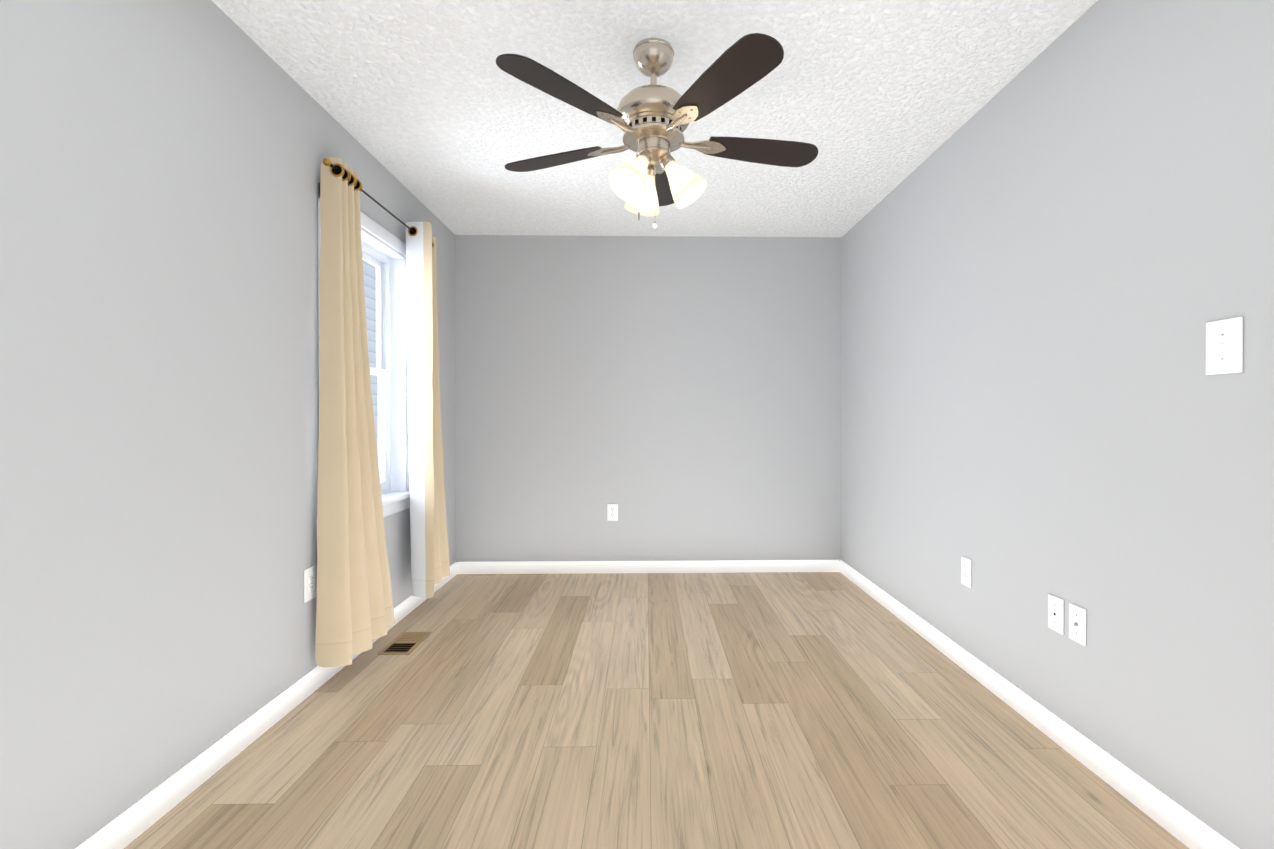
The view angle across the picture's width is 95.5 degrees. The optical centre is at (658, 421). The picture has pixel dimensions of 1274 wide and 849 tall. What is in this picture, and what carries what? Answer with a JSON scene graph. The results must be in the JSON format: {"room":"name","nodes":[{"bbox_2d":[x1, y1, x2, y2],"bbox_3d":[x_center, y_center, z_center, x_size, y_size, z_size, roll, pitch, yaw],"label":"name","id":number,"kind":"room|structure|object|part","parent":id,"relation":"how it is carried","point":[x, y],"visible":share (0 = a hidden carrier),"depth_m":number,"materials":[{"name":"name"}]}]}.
{"room":"empty bedroom","nodes":[
{"label":"empty bedroom","id":0,"kind":"room"},
{"bbox_2d":[0,0,455,848],"bbox_3d":[-1.480,-0.109,1.528,0.150,2.440,5.280,0,0,-1],"label":"wall","id":1,"kind":"structure","parent":0,"point":[160,164],"depth_m":1.61,"materials":[{"name":"grey paint"}]},
{"bbox_2d":[75,562,456,848],"bbox_3d":[-1.399,1.068,1.536,0.013,0.085,5.280,0,0,-1],"label":"baseboard","id":2,"kind":"structure","parent":1,"relation":"attached to","point":[124,829],"depth_m":1.81,"materials":[{"name":"white wood"}]},
{"bbox_2d":[304,565,315,602],"bbox_3d":[-1.418,0.661,2.361,0.009,0.132,0.082,0,0,-1],"label":"outlet","id":3,"kind":"object","parent":1,"relation":"attached to","point":[310,583],"visible":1,"depth_m":2.35,"materials":[{"name":"white plastic"}]},
{"bbox_2d":[318,183,409,517],"bbox_3d":[-1.484,-0.252,2.902,0.191,1.501,1.002,0,0,-1],"label":"window","id":4,"kind":"structure","parent":1,"relation":"in","point":[389,264],"depth_m":3.27,"materials":[{"name":"white plastic"}]},
{"bbox_2d":[323,158,413,231],"bbox_3d":[-1.382,-1.039,2.892,0.103,0.060,1.155,0,0,-1],"label":"curtain rod","id":5,"kind":"object","parent":1,"relation":"attached to","point":[326,161],"visible":0.46,"depth_m":2.69,"materials":[{"name":"grey metal"}]},
{"bbox_2d":[330,163,361,191],"bbox_3d":[-1.338,-1.047,2.499,0.054,0.054,0.193,0,0,-1],"label":"grommet","id":6,"kind":"object","parent":5,"relation":"hanging from","point":[344,173],"depth_m":2.45,"materials":[{"name":"metal"}]},
{"bbox_2d":[315,158,394,667],"bbox_3d":[-1.334,-0.050,2.623,0.146,2.099,0.556,0,0,-1],"label":"curtain","id":7,"kind":"object","parent":5,"relation":"hanging from","point":[355,613],"visible":0.98,"depth_m":2.41,"materials":[{"name":"fabric"}]},
{"bbox_2d":[408,226,433,247],"bbox_3d":[-1.356,-1.051,3.346,0.054,0.056,0.319,0,0,-1],"label":"grommet","id":8,"kind":"object","parent":5,"relation":"hanging from","point":[413,228],"depth_m":3.19,"materials":[{"name":"metal"}]},
{"bbox_2d":[406,222,449,597],"bbox_3d":[-1.316,-0.069,3.421,0.170,2.069,0.522,0,0,-1],"label":"curtain","id":9,"kind":"object","parent":5,"relation":"hanging from","point":[430,566],"visible":1,"depth_m":3.19,"materials":[{"name":"fabric"}]},
{"bbox_2d":[455,235,841,562],"bbox_3d":[-0.063,-0.124,4.274,3.100,2.440,0.150,0,0,-1],"label":"wall","id":10,"kind":"structure","parent":0,"point":[676,398],"depth_m":4.20,"materials":[{"name":"grey paint"}]},
{"bbox_2d":[607,504,617,520],"bbox_3d":[-0.329,0.656,4.192,0.078,0.124,0.009,0,0,-1],"label":"outlet","id":11,"kind":"object","parent":10,"relation":"attached to","point":[612,512],"visible":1,"depth_m":4.19,"materials":[{"name":"white plastic"}]},
{"bbox_2d":[457,560,839,573],"bbox_3d":[-0.061,1.054,4.199,2.774,0.085,0.013,0,0,-1],"label":"baseboard","id":12,"kind":"structure","parent":10,"relation":"attached to","point":[560,567],"depth_m":4.19,"materials":[{"name":"white wood"}]},
{"bbox_2d":[211,0,1097,237],"bbox_3d":[-0.005,-1.389,1.552,3.100,0.120,5.580,0,0,-1],"label":"ceiling","id":13,"kind":"structure","parent":0,"point":[437,112],"depth_m":2.32,"materials":[{"name":"white paint"}]},
{"bbox_2d":[496,33,817,228],"bbox_3d":[0.002,-1.003,2.112,1.212,0.658,1.197,0,0,-1],"label":"ceiling fan","id":14,"kind":"object","parent":13,"relation":"hanging from","point":[652,120],"visible":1,"depth_m":2.00,"materials":[{"name":"brown wood"}]},
{"bbox_3d":[-0.079,-0.863,2.006,0.136,0.142,0.136,0,-36,41],"label":"lamp shade","id":15,"kind":"part","parent":14,"relation":"part of","materials":[{"name":"white glass"}]},
{"bbox_3d":[-0.048,-0.864,2.169,0.136,0.142,0.136,0,36,-19],"label":"lamp shade","id":16,"kind":"part","parent":14,"relation":"part of","materials":[{"name":"white glass"}]},
{"bbox_3d":[0.078,-0.863,2.060,0.136,0.142,0.136,-36,-6,9],"label":"lamp shade","id":17,"kind":"part","parent":14,"relation":"part of","materials":[{"name":"white glass"}]},
{"bbox_2d":[124,572,1189,848],"bbox_3d":[-0.005,1.171,1.566,3.100,0.120,5.580,0,0,-1],"label":"floor","id":18,"kind":"structure","parent":0,"point":[788,710],"depth_m":2.00,"materials":[{"name":"brown wood"}]},
{"bbox_2d":[377,632,430,654],"bbox_3d":[-1.258,1.100,2.882,0.152,0.008,0.285,0,0,-1],"label":"floor vent","id":19,"kind":"object","parent":18,"relation":"in","point":[405,643],"visible":1,"depth_m":2.87,"materials":[{"name":"beige"}]},
{"bbox_2d":[841,0,1273,848],"bbox_3d":[1.469,-0.110,1.591,0.150,2.440,5.280,0,0,-1],"label":"wall","id":20,"kind":"structure","parent":0,"point":[1057,252],"depth_m":1.82,"materials":[{"name":"grey paint"}]},
{"bbox_2d":[961,556,971,587],"bbox_3d":[1.369,0.668,2.573,0.009,0.124,0.078,0,0,-1],"label":"outlet","id":21,"kind":"object","parent":20,"relation":"attached to","point":[966,566],"visible":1,"depth_m":2.57,"materials":[{"name":"white plastic"}]},
{"bbox_2d":[840,560,1239,848],"bbox_3d":[1.388,1.068,1.595,0.013,0.085,5.280,0,0,-1],"label":"baseboard","id":22,"kind":"structure","parent":20,"relation":"attached to","point":[1188,829],"depth_m":1.93,"materials":[{"name":"white wood"}]},
{"bbox_2d":[1048,594,1063,634],"bbox_3d":[1.381,0.668,2.011,0.007,0.120,0.074,0,0,-1],"label":"phone jack","id":23,"kind":"object","parent":20,"relation":"attached to","point":[1055,613],"visible":1,"depth_m":2.00,"materials":[{"name":"white plastic"}]},
{"bbox_2d":[1069,603,1085,645],"bbox_3d":[1.381,0.669,1.910,0.013,0.120,0.074,0,0,-1],"label":"cable jack","id":24,"kind":"object","parent":20,"relation":"attached to","point":[1077,624],"visible":1,"depth_m":1.91,"materials":[{"name":"white plastic"}]},
{"bbox_2d":[1206,317,1242,374],"bbox_3d":[1.387,-0.185,1.427,0.020,0.134,0.090,0,0,-1],"label":"light switch","id":25,"kind":"object","parent":20,"relation":"attached to","point":[1224,346],"visible":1,"depth_m":1.42,"materials":[{"name":"white plastic"}]},
{"label":"outside","id":26,"kind":"structure","parent":0,"visible":0},
{"bbox_2d":[363,260,377,452],"bbox_3d":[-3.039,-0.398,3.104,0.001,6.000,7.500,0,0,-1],"label":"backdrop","id":27,"kind":"structure","parent":26,"point":[371,283],"depth_m":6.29,"materials":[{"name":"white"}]}
]}

